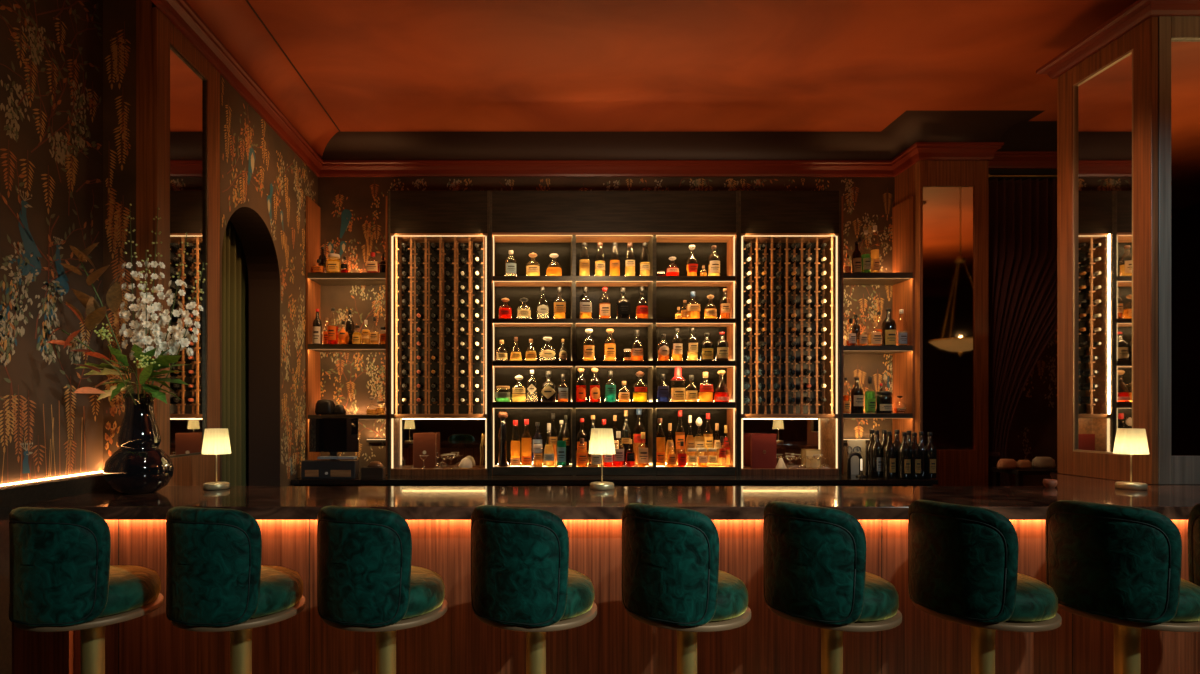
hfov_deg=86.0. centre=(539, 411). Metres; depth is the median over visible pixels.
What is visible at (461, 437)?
mirror
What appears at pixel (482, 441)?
sprig
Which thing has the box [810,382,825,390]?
wine bottle
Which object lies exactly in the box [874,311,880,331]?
liquor bottle
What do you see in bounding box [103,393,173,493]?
vase
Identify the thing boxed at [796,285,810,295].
wine bottle
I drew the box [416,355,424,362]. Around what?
wine bottle
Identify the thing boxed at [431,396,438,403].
wine bottle
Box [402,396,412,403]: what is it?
wine bottle
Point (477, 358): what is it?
wine bottle
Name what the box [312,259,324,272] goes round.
liquor bottle
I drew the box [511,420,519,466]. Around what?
liquor bottle
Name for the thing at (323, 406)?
folded cloth
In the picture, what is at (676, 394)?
liquor bottle
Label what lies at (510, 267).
liquor bottle
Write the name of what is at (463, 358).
wine bottle
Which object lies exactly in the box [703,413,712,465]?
liquor bottle
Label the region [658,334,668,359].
liquor bottle
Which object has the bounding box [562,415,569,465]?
liquor bottle
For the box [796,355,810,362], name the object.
wine bottle
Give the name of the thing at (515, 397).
liquor bottle
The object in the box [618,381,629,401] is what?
liquor bottle
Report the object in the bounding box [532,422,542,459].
liquor bottle
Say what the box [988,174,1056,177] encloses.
curtain rod
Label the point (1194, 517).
bar stool
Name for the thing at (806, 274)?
wine bottle
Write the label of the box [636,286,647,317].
liquor bottle
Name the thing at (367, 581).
bar stool
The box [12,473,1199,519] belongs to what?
countertop
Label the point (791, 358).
wine bottle
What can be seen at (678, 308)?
liquor bottle
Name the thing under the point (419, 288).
wine bottle
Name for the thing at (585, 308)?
liquor bottle
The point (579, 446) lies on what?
liquor bottle
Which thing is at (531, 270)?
liquor bottle
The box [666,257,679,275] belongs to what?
liquor bottle
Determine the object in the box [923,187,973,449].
mirror
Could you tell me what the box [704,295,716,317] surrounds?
liquor bottle
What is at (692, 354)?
liquor bottle
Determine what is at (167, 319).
stem
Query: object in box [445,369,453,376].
wine bottle
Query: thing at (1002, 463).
folded cloth
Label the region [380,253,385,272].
liquor bottle
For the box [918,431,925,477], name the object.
liquor bottle
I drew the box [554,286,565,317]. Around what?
liquor bottle
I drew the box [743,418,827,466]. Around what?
mirror
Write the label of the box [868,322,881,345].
liquor bottle
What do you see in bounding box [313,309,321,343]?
liquor bottle
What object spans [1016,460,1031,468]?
folded cloth
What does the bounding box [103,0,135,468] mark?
wall
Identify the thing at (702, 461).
liquor bottle
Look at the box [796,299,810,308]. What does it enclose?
wine bottle
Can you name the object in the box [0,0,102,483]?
wall
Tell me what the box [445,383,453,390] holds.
wine bottle
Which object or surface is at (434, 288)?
wine bottle
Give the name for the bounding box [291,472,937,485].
countertop
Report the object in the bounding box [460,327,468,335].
wine bottle
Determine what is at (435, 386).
wine bottle
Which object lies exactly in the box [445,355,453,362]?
wine bottle
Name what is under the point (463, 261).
wine bottle
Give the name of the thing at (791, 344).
wine bottle
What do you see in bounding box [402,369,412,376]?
wine bottle
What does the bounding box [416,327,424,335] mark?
wine bottle
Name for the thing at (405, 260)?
wine bottle
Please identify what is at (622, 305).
liquor bottle
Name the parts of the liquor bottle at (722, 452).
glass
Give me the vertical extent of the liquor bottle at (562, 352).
0.213 m
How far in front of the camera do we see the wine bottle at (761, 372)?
6.19 m
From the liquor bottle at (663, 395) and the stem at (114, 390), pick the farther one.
the liquor bottle at (663, 395)
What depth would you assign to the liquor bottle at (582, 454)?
6.13 m
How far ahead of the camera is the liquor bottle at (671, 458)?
6.14 m
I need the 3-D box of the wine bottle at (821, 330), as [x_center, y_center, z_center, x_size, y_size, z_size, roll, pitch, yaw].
[2.722,-0.791,6.250,0.072,0.074,0.270,0,0,0]
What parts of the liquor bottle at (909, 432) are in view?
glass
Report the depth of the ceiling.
4.91 m
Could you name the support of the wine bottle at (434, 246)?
attached to the wine rack cabinet at (426, 218)
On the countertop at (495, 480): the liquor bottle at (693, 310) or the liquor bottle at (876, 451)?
the liquor bottle at (876, 451)
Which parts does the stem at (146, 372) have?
stem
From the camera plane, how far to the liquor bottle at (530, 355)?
6.14 m
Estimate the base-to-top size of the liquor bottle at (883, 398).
0.213 m
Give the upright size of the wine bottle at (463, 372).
0.074 m
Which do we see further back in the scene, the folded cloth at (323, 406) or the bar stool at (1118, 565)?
the folded cloth at (323, 406)
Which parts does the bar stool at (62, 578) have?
backrest, seat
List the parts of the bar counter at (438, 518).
panel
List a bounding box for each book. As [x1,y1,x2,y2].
[413,433,436,467]
[751,434,775,468]
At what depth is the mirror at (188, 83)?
4.11 m
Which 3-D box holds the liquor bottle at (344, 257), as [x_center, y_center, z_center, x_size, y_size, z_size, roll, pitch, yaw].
[-1.894,-1.418,6.199,0.074,0.174,0.077,0,0,0]
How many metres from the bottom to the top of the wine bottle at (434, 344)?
0.074 m
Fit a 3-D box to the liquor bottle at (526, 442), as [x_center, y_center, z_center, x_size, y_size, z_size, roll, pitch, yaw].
[-0.130,0.296,6.173,0.102,0.454,0.105,0,0,-6]
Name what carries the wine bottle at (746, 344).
attached to the wine rack cabinet at (770, 218)
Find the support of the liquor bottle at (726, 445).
on the shelving at (542, 223)
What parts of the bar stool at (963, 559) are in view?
backrest, seat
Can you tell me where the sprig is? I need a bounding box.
[479,433,483,467]
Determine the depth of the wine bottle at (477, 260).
6.19 m
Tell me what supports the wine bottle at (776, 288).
attached to the wine rack cabinet at (770, 218)
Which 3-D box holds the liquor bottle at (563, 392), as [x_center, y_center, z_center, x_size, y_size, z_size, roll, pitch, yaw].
[0.222,-0.232,6.183,0.102,0.271,0.105,0,0,-5]
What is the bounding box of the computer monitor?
[309,418,358,459]
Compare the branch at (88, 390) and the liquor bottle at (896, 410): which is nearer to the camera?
the branch at (88, 390)
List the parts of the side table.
leg, leg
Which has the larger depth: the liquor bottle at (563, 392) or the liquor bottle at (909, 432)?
the liquor bottle at (563, 392)
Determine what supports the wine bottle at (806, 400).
attached to the wine rack cabinet at (770, 218)
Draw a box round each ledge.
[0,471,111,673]
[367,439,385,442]
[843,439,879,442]
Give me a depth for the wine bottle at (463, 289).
6.19 m
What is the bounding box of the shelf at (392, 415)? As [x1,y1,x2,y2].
[391,414,486,417]
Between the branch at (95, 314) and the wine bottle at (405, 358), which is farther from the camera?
the wine bottle at (405, 358)
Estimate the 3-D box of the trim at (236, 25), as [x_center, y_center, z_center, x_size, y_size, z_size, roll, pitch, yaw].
[-2.053,-2.601,2.670,0.250,0.188,7.440,0,0,0]
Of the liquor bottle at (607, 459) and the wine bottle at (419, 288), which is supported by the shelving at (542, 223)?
the liquor bottle at (607, 459)
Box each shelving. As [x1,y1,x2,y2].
[306,196,387,473]
[490,191,737,475]
[842,196,914,473]
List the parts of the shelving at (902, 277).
panel, shelf, shelf, shelf, panel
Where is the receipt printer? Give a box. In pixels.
[301,456,358,478]
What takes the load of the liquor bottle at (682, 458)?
on the shelving at (542, 223)
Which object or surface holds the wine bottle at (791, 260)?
attached to the wine rack cabinet at (770, 218)
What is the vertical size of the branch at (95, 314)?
0.861 m
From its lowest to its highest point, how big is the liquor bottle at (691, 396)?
0.261 m
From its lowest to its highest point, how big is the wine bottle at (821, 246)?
0.074 m
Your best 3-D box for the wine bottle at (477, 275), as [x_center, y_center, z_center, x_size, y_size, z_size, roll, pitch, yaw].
[-0.604,-1.331,6.250,0.072,0.074,0.270,0,0,0]
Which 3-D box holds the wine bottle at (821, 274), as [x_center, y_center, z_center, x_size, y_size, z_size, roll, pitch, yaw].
[2.722,-1.331,6.250,0.072,0.074,0.270,0,0,0]
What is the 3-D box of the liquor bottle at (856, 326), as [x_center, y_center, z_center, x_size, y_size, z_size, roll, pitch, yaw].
[3.120,-0.798,6.320,0.076,0.326,0.076,0,0,1]
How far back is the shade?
6.11 m
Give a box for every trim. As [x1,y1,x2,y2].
[151,0,323,176]
[186,0,338,157]
[319,142,1056,176]
[322,110,1056,159]
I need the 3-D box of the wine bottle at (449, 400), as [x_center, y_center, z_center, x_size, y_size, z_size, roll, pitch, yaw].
[-0.884,-0.115,6.250,0.072,0.074,0.270,0,0,0]
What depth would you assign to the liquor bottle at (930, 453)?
5.82 m
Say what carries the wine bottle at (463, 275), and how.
attached to the wine rack cabinet at (426, 218)
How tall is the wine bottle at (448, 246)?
0.074 m
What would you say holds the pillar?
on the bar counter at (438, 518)
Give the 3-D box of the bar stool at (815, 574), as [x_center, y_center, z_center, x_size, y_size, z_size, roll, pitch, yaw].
[1.170,0.930,2.577,0.506,1.150,0.491,0,0,-27]
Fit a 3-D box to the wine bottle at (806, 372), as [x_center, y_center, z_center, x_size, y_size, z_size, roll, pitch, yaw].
[2.579,-0.386,6.250,0.072,0.074,0.270,0,0,0]
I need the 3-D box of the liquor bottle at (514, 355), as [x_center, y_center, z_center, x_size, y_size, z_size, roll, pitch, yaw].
[-0.232,-0.608,6.184,0.121,0.232,0.122,0,0,-6]
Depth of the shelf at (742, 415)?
6.09 m
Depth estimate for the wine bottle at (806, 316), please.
6.19 m
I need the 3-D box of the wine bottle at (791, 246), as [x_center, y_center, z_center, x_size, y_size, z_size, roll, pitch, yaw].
[2.436,-1.601,6.250,0.072,0.074,0.270,0,0,0]
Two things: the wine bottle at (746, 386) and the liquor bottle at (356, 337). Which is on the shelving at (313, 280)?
the liquor bottle at (356, 337)
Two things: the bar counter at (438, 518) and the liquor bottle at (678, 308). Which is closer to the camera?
the bar counter at (438, 518)
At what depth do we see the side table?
5.69 m
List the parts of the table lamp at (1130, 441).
lamp shade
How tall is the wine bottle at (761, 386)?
0.074 m
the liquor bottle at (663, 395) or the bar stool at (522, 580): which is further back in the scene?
the liquor bottle at (663, 395)
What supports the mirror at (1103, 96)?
attached to the pillar
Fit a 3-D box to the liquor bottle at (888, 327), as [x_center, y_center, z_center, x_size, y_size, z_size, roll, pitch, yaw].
[3.378,-0.819,6.198,0.121,0.368,0.125,0,0,-3]
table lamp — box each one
[201,428,230,489]
[589,428,615,489]
[1113,428,1148,489]
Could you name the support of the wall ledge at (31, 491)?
attached to the wall at (51, 51)
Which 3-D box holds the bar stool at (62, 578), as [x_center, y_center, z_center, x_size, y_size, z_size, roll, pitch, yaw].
[-1.804,0.930,2.573,0.491,1.150,0.506,0,0,18]
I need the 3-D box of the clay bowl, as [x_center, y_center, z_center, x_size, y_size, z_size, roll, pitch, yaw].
[2.941,0.412,3.690,0.067,0.046,0.067,0,0,0]
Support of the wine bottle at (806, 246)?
attached to the wine rack cabinet at (770, 218)
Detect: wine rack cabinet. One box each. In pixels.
[388,191,489,475]
[738,191,841,475]
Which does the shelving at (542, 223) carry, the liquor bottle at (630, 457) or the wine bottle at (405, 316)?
the liquor bottle at (630, 457)
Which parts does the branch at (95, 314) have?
stem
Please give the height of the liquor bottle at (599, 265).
0.338 m
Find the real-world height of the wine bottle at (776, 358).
0.074 m
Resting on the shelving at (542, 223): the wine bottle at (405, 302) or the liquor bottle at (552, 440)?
the liquor bottle at (552, 440)
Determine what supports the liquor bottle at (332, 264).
on the shelving at (313, 280)
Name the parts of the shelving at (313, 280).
panel, shelf, shelf, shelf, panel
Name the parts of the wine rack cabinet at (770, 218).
rack post, rack post, panel, rack post, rail, rail, header panel, rack post, rack post, rack post, panel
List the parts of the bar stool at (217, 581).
backrest, seat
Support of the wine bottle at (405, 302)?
attached to the wine rack cabinet at (426, 218)
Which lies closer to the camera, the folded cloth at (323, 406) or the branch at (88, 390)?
the branch at (88, 390)
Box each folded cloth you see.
[315,399,345,414]
[997,459,1016,468]
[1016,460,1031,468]
[1032,457,1055,468]
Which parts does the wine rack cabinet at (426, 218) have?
panel, rack post, rack post, rack post, rail, header panel, rail, panel, rack post, rack post, rack post, rack post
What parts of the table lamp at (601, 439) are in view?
lamp shade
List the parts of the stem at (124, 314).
stem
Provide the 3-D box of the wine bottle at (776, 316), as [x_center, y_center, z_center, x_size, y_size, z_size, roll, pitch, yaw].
[2.292,-0.926,6.250,0.072,0.074,0.270,0,0,0]
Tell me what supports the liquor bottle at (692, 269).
on the shelving at (542, 223)
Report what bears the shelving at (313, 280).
on the countertop at (495, 480)
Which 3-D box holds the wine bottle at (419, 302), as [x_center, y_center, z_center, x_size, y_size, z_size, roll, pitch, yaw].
[-1.164,-1.061,6.250,0.072,0.074,0.270,0,0,0]
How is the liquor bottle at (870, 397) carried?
on the shelving at (902, 277)
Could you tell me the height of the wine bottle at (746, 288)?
0.074 m
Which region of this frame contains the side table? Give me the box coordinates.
[991,467,1056,485]
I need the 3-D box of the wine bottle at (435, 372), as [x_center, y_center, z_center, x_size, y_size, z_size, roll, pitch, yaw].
[-1.024,-0.386,6.250,0.072,0.074,0.270,0,0,0]
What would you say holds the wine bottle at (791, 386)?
attached to the wine rack cabinet at (770, 218)
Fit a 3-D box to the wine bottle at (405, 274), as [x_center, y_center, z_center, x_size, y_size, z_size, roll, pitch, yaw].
[-1.304,-1.331,6.250,0.072,0.074,0.270,0,0,0]
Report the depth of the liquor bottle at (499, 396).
6.12 m
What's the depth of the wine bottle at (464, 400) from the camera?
6.19 m
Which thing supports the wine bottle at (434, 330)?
attached to the wine rack cabinet at (426, 218)
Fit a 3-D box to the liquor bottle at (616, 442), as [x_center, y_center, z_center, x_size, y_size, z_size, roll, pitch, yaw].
[0.737,0.278,6.284,0.076,0.491,0.078,0,0,-1]
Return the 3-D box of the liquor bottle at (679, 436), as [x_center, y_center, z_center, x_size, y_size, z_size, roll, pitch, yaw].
[1.375,0.253,6.284,0.094,0.540,0.098,0,0,3]
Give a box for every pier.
[136,0,219,486]
[895,160,987,485]
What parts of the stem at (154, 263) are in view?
stem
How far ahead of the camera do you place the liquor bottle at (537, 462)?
6.13 m
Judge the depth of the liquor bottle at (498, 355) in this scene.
6.13 m
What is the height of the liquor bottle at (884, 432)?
0.436 m
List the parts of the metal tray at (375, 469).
lid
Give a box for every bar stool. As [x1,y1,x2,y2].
[9,507,163,673]
[166,506,305,673]
[317,506,447,673]
[471,505,596,673]
[622,503,750,673]
[763,501,901,673]
[908,500,1061,673]
[1045,500,1199,673]
[1188,503,1199,585]
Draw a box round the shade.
[776,456,785,468]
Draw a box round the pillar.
[1036,0,1199,484]
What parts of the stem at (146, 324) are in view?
stem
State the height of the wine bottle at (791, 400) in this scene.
0.074 m
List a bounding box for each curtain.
[222,220,248,485]
[988,178,1056,485]
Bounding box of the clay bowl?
[1043,479,1057,487]
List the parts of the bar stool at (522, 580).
backrest, seat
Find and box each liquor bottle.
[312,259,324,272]
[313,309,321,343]
[318,247,325,272]
[323,318,327,343]
[326,253,340,272]
[328,308,337,343]
[337,321,349,343]
[340,256,348,272]
[345,310,354,343]
[352,325,360,343]
[361,320,369,343]
[366,252,379,272]
[366,397,376,414]
[370,317,379,343]
[377,401,384,414]
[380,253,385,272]
[380,327,385,343]
[495,386,509,401]
[496,340,506,358]
[499,298,511,317]
[505,250,516,273]
[510,337,521,359]
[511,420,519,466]
[512,375,525,401]
[518,298,530,316]
[522,419,530,466]
[525,339,536,359]
[526,253,539,275]
[527,370,535,393]
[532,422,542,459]
[533,444,542,466]
[537,286,548,316]
[539,337,555,357]
[541,371,555,401]
[543,423,554,466]
[546,254,561,275]
[548,413,557,465]
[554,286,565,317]
[557,420,565,466]
[558,374,567,401]
[559,339,566,359]
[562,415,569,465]
[576,368,585,401]
[577,418,586,448]
[577,438,587,466]
[579,242,589,275]
[579,286,591,317]
[584,329,593,359]
[588,415,597,465]
[590,368,599,401]
[591,454,600,466]
[595,242,604,275]
[599,287,610,317]
[603,454,612,466]
[604,329,615,359]
[605,371,615,401]
[609,242,619,275]
[613,415,618,448]
[613,431,623,466]
[616,287,629,317]
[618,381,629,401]
[621,410,630,465]
[624,349,630,359]
[625,242,634,275]
[626,439,634,466]
[631,330,642,359]
[633,371,646,401]
[633,408,644,465]
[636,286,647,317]
[637,432,648,466]
[640,242,649,275]
[656,418,664,466]
[657,374,669,401]
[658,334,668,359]
[665,423,674,464]
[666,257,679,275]
[667,442,676,466]
[670,367,685,401]
[672,328,681,359]
[675,307,680,317]
[675,410,684,465]
[678,441,686,466]
[681,300,686,317]
[685,415,694,465]
[686,245,697,275]
[686,291,699,317]
[686,375,697,401]
[687,328,697,359]
[687,448,696,466]
[694,417,703,465]
[697,448,707,466]
[698,372,713,401]
[700,266,706,275]
[700,333,712,359]
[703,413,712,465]
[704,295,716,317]
[708,245,719,275]
[708,448,716,466]
[713,370,729,401]
[713,423,721,465]
[715,332,728,359]
[717,436,726,466]
[720,288,729,317]
[721,425,729,465]
[843,377,849,412]
[845,254,850,272]
[846,318,855,345]
[850,377,863,412]
[852,241,860,272]
[852,315,859,345]
[857,318,867,345]
[861,230,870,272]
[865,376,875,412]
[866,429,874,475]
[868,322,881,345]
[870,430,882,476]
[871,225,879,272]
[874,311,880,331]
[876,391,891,412]
[881,308,895,345]
[881,430,886,447]
[883,431,895,477]
[893,395,905,412]
[893,430,900,475]
[898,432,910,478]
[899,309,906,343]
[906,430,911,446]
[910,432,920,478]
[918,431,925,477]
[924,432,936,478]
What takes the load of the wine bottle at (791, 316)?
attached to the wine rack cabinet at (770, 218)
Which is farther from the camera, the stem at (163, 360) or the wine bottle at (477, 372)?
the wine bottle at (477, 372)
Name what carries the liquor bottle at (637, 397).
on the shelving at (542, 223)
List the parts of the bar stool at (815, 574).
backrest, seat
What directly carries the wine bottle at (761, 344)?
attached to the wine rack cabinet at (770, 218)
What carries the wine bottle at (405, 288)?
attached to the wine rack cabinet at (426, 218)
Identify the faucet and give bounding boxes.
[847,452,866,476]
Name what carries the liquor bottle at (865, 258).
on the shelving at (902, 277)
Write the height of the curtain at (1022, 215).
3.722 m
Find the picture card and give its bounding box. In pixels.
[805,449,820,467]
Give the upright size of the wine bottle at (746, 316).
0.074 m
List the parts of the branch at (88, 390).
stem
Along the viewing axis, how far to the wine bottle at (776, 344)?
6.19 m
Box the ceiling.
[248,0,1137,131]
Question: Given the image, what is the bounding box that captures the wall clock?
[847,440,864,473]
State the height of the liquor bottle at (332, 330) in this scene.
0.358 m
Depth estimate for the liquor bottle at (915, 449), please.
5.79 m
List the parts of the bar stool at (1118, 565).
backrest, seat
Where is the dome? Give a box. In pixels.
[459,458,472,468]
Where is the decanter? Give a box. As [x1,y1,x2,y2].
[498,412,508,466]
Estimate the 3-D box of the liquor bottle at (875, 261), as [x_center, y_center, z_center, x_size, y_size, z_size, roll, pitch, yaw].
[3.245,-1.568,6.199,0.074,0.475,0.077,0,0,-2]
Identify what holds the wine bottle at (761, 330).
attached to the wine rack cabinet at (770, 218)
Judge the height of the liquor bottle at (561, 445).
0.444 m
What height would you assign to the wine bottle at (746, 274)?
0.074 m
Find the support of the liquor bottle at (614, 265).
on the shelving at (542, 223)
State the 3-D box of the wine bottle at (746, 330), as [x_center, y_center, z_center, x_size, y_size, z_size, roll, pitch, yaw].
[2.006,-0.791,6.250,0.072,0.074,0.270,0,0,0]
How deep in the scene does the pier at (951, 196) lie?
6.04 m
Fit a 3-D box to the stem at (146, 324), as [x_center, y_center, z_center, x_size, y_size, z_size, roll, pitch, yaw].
[-2.099,-0.429,3.401,0.153,0.853,0.130,0,0,19]
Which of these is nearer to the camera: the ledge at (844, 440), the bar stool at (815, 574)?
the bar stool at (815, 574)
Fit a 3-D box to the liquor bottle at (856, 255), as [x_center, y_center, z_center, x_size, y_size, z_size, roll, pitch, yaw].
[3.066,-1.490,6.199,0.084,0.320,0.087,0,0,5]
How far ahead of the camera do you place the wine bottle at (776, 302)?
6.19 m
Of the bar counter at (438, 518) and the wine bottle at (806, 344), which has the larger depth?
the wine bottle at (806, 344)
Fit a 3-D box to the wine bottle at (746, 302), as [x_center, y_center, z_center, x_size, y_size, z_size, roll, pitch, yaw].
[2.006,-1.061,6.250,0.072,0.074,0.270,0,0,0]
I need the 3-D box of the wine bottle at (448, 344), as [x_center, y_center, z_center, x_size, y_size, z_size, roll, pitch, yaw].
[-0.884,-0.656,6.250,0.072,0.074,0.270,0,0,0]
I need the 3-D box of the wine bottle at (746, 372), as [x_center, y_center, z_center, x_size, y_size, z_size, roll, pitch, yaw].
[2.006,-0.386,6.268,0.072,0.074,0.235,0,0,0]
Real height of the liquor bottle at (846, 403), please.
0.349 m
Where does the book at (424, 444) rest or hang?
in the wine rack cabinet at (426, 218)
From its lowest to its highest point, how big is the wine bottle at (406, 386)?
0.074 m
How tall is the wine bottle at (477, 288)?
0.074 m
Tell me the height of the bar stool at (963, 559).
1.150 m
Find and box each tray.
[317,456,356,458]
[361,461,384,478]
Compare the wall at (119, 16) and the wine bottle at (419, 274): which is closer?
the wall at (119, 16)
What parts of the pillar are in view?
frame, cornice, frame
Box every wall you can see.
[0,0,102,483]
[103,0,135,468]
[220,74,317,485]
[318,169,1056,485]
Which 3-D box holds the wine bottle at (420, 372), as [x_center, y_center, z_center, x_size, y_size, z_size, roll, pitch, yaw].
[-1.164,-0.386,6.250,0.072,0.074,0.270,0,0,0]
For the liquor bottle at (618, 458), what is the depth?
6.13 m
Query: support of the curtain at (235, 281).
hanging from the wall at (265, 185)
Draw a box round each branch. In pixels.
[46,304,136,404]
[60,242,133,392]
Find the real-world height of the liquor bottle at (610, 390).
0.300 m
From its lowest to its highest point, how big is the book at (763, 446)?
0.331 m
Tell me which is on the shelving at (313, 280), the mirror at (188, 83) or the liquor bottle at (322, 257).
the liquor bottle at (322, 257)
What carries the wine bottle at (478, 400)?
attached to the wine rack cabinet at (426, 218)
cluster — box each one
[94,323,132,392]
[133,355,159,393]
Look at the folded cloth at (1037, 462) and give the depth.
5.76 m
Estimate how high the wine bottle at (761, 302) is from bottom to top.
0.074 m
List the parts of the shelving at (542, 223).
shelf, shelf, shelf, shelf, shelf, shelf, shelf, rail, shelf, header panel, shelf, shelf, shelf, shelf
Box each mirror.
[170,44,206,457]
[396,418,484,466]
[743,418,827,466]
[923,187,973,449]
[1073,49,1132,455]
[1171,40,1199,455]
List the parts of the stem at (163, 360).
stem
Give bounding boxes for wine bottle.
[402,243,412,254]
[402,257,412,267]
[402,271,412,281]
[402,285,412,295]
[402,299,412,308]
[402,313,412,322]
[402,327,412,335]
[402,341,412,349]
[402,355,412,362]
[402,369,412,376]
[402,382,412,389]
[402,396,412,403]
[416,243,424,254]
[416,257,424,267]
[416,271,424,281]
[416,285,424,295]
[416,299,424,308]
[416,313,424,322]
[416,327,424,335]
[416,341,424,349]
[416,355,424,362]
[416,369,424,376]
[416,382,424,389]
[416,396,424,403]
[431,243,438,254]
[431,257,438,267]
[431,271,438,281]
[431,285,438,295]
[431,299,438,308]
[431,313,438,322]
[431,327,438,335]
[431,341,438,349]
[431,355,438,362]
[431,369,438,376]
[431,382,438,389]
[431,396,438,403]
[445,243,453,254]
[445,257,453,267]
[445,271,453,281]
[445,285,453,295]
[445,299,453,308]
[445,313,453,322]
[445,327,453,335]
[445,341,453,349]
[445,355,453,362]
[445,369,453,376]
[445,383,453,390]
[445,396,453,403]
[460,243,468,254]
[460,257,468,268]
[460,271,468,281]
[460,285,468,295]
[460,299,468,308]
[460,313,468,322]
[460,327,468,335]
[460,341,468,349]
[460,355,468,362]
[460,369,468,376]
[460,382,468,390]
[460,396,468,403]
[474,243,482,254]
[474,257,482,268]
[474,271,482,281]
[474,285,482,295]
[474,299,482,308]
[474,313,482,322]
[474,327,482,335]
[474,341,482,349]
[474,355,482,362]
[474,369,482,376]
[474,382,482,390]
[474,396,482,403]
[743,243,750,253]
[743,257,750,267]
[743,271,750,280]
[743,285,750,294]
[743,299,750,308]
[743,313,750,321]
[743,327,750,335]
[743,341,750,348]
[743,355,750,361]
[743,368,750,375]
[743,382,750,389]
[743,396,750,403]
[752,243,765,254]
[752,257,765,267]
[752,271,765,281]
[752,285,765,295]
[752,299,765,308]
[752,313,765,322]
[752,327,765,335]
[752,341,765,349]
[752,355,764,362]
[752,369,764,375]
[752,382,764,389]
[752,396,764,403]
[767,243,780,254]
[767,257,780,267]
[767,271,780,281]
[767,285,780,295]
[767,299,780,308]
[767,313,780,322]
[767,327,780,335]
[767,341,780,349]
[767,355,779,362]
[767,369,779,376]
[767,382,779,389]
[767,396,779,403]
[781,243,795,254]
[781,257,795,268]
[781,271,795,281]
[781,285,795,295]
[781,299,795,308]
[781,313,795,322]
[781,327,795,335]
[781,341,795,349]
[781,355,794,362]
[781,369,794,376]
[781,382,794,389]
[781,396,794,403]
[796,243,810,254]
[796,257,810,267]
[796,271,810,281]
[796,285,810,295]
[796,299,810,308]
[796,313,810,322]
[796,327,810,335]
[796,341,810,349]
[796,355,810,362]
[796,369,810,376]
[796,382,810,389]
[796,396,810,403]
[810,243,825,254]
[810,257,825,267]
[810,271,825,281]
[810,285,825,295]
[810,299,825,308]
[810,313,825,322]
[810,327,825,335]
[810,341,825,349]
[810,355,825,362]
[810,369,825,376]
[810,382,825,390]
[810,396,825,403]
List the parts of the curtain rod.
rod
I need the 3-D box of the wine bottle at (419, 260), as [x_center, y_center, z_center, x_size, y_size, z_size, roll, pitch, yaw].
[-1.164,-1.466,6.250,0.072,0.074,0.270,0,0,0]
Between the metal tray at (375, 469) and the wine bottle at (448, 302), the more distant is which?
the wine bottle at (448, 302)
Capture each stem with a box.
[75,345,134,403]
[117,364,158,403]
[119,204,149,392]
[129,250,161,393]
[131,208,165,393]
[131,344,188,403]
[147,233,188,393]
[151,263,206,400]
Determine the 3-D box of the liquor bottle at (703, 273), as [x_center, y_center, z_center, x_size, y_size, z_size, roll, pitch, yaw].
[1.580,-1.355,6.185,0.065,0.116,0.065,0,0,-1]
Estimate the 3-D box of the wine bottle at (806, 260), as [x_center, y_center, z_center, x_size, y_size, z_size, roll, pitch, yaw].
[2.579,-1.466,6.250,0.072,0.074,0.270,0,0,0]
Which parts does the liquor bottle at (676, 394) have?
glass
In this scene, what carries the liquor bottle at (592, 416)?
on the shelving at (542, 223)
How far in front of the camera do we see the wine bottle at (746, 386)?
6.18 m
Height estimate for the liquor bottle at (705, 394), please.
0.290 m
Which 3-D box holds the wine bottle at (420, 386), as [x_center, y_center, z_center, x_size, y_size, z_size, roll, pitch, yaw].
[-1.164,-0.251,6.250,0.072,0.074,0.270,0,0,0]
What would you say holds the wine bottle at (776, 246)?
attached to the wine rack cabinet at (770, 218)
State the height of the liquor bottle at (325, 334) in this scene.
0.275 m
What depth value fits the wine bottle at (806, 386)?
6.20 m
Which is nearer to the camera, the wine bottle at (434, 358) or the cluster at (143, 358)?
the cluster at (143, 358)
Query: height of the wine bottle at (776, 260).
0.074 m
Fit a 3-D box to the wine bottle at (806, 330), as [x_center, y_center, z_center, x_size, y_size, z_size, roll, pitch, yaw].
[2.579,-0.791,6.250,0.072,0.074,0.270,0,0,0]
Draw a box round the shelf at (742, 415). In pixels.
[741,414,837,417]
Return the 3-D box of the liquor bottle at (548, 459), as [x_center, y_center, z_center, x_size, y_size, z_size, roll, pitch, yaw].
[0.087,0.316,6.175,0.121,0.415,0.121,0,0,2]
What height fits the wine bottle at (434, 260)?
0.074 m
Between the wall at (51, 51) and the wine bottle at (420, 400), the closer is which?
the wall at (51, 51)
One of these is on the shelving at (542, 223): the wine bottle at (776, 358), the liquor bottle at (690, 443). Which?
the liquor bottle at (690, 443)
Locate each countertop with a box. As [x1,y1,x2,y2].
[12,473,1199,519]
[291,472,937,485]
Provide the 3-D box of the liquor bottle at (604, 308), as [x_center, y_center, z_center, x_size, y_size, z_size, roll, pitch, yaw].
[0.626,-1.047,6.183,0.112,0.309,0.115,0,0,-2]
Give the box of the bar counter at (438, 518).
[12,473,1199,673]
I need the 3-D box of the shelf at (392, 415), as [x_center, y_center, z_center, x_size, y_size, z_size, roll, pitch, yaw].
[-0.964,0.040,6.232,0.910,0.042,0.276,0,0,0]
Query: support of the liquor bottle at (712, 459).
on the shelving at (542, 223)
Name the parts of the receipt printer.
drawer panel, drawer panel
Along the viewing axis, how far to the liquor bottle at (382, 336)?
6.17 m
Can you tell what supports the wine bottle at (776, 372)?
attached to the wine rack cabinet at (770, 218)
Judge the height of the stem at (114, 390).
0.333 m
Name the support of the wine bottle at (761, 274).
attached to the wine rack cabinet at (770, 218)

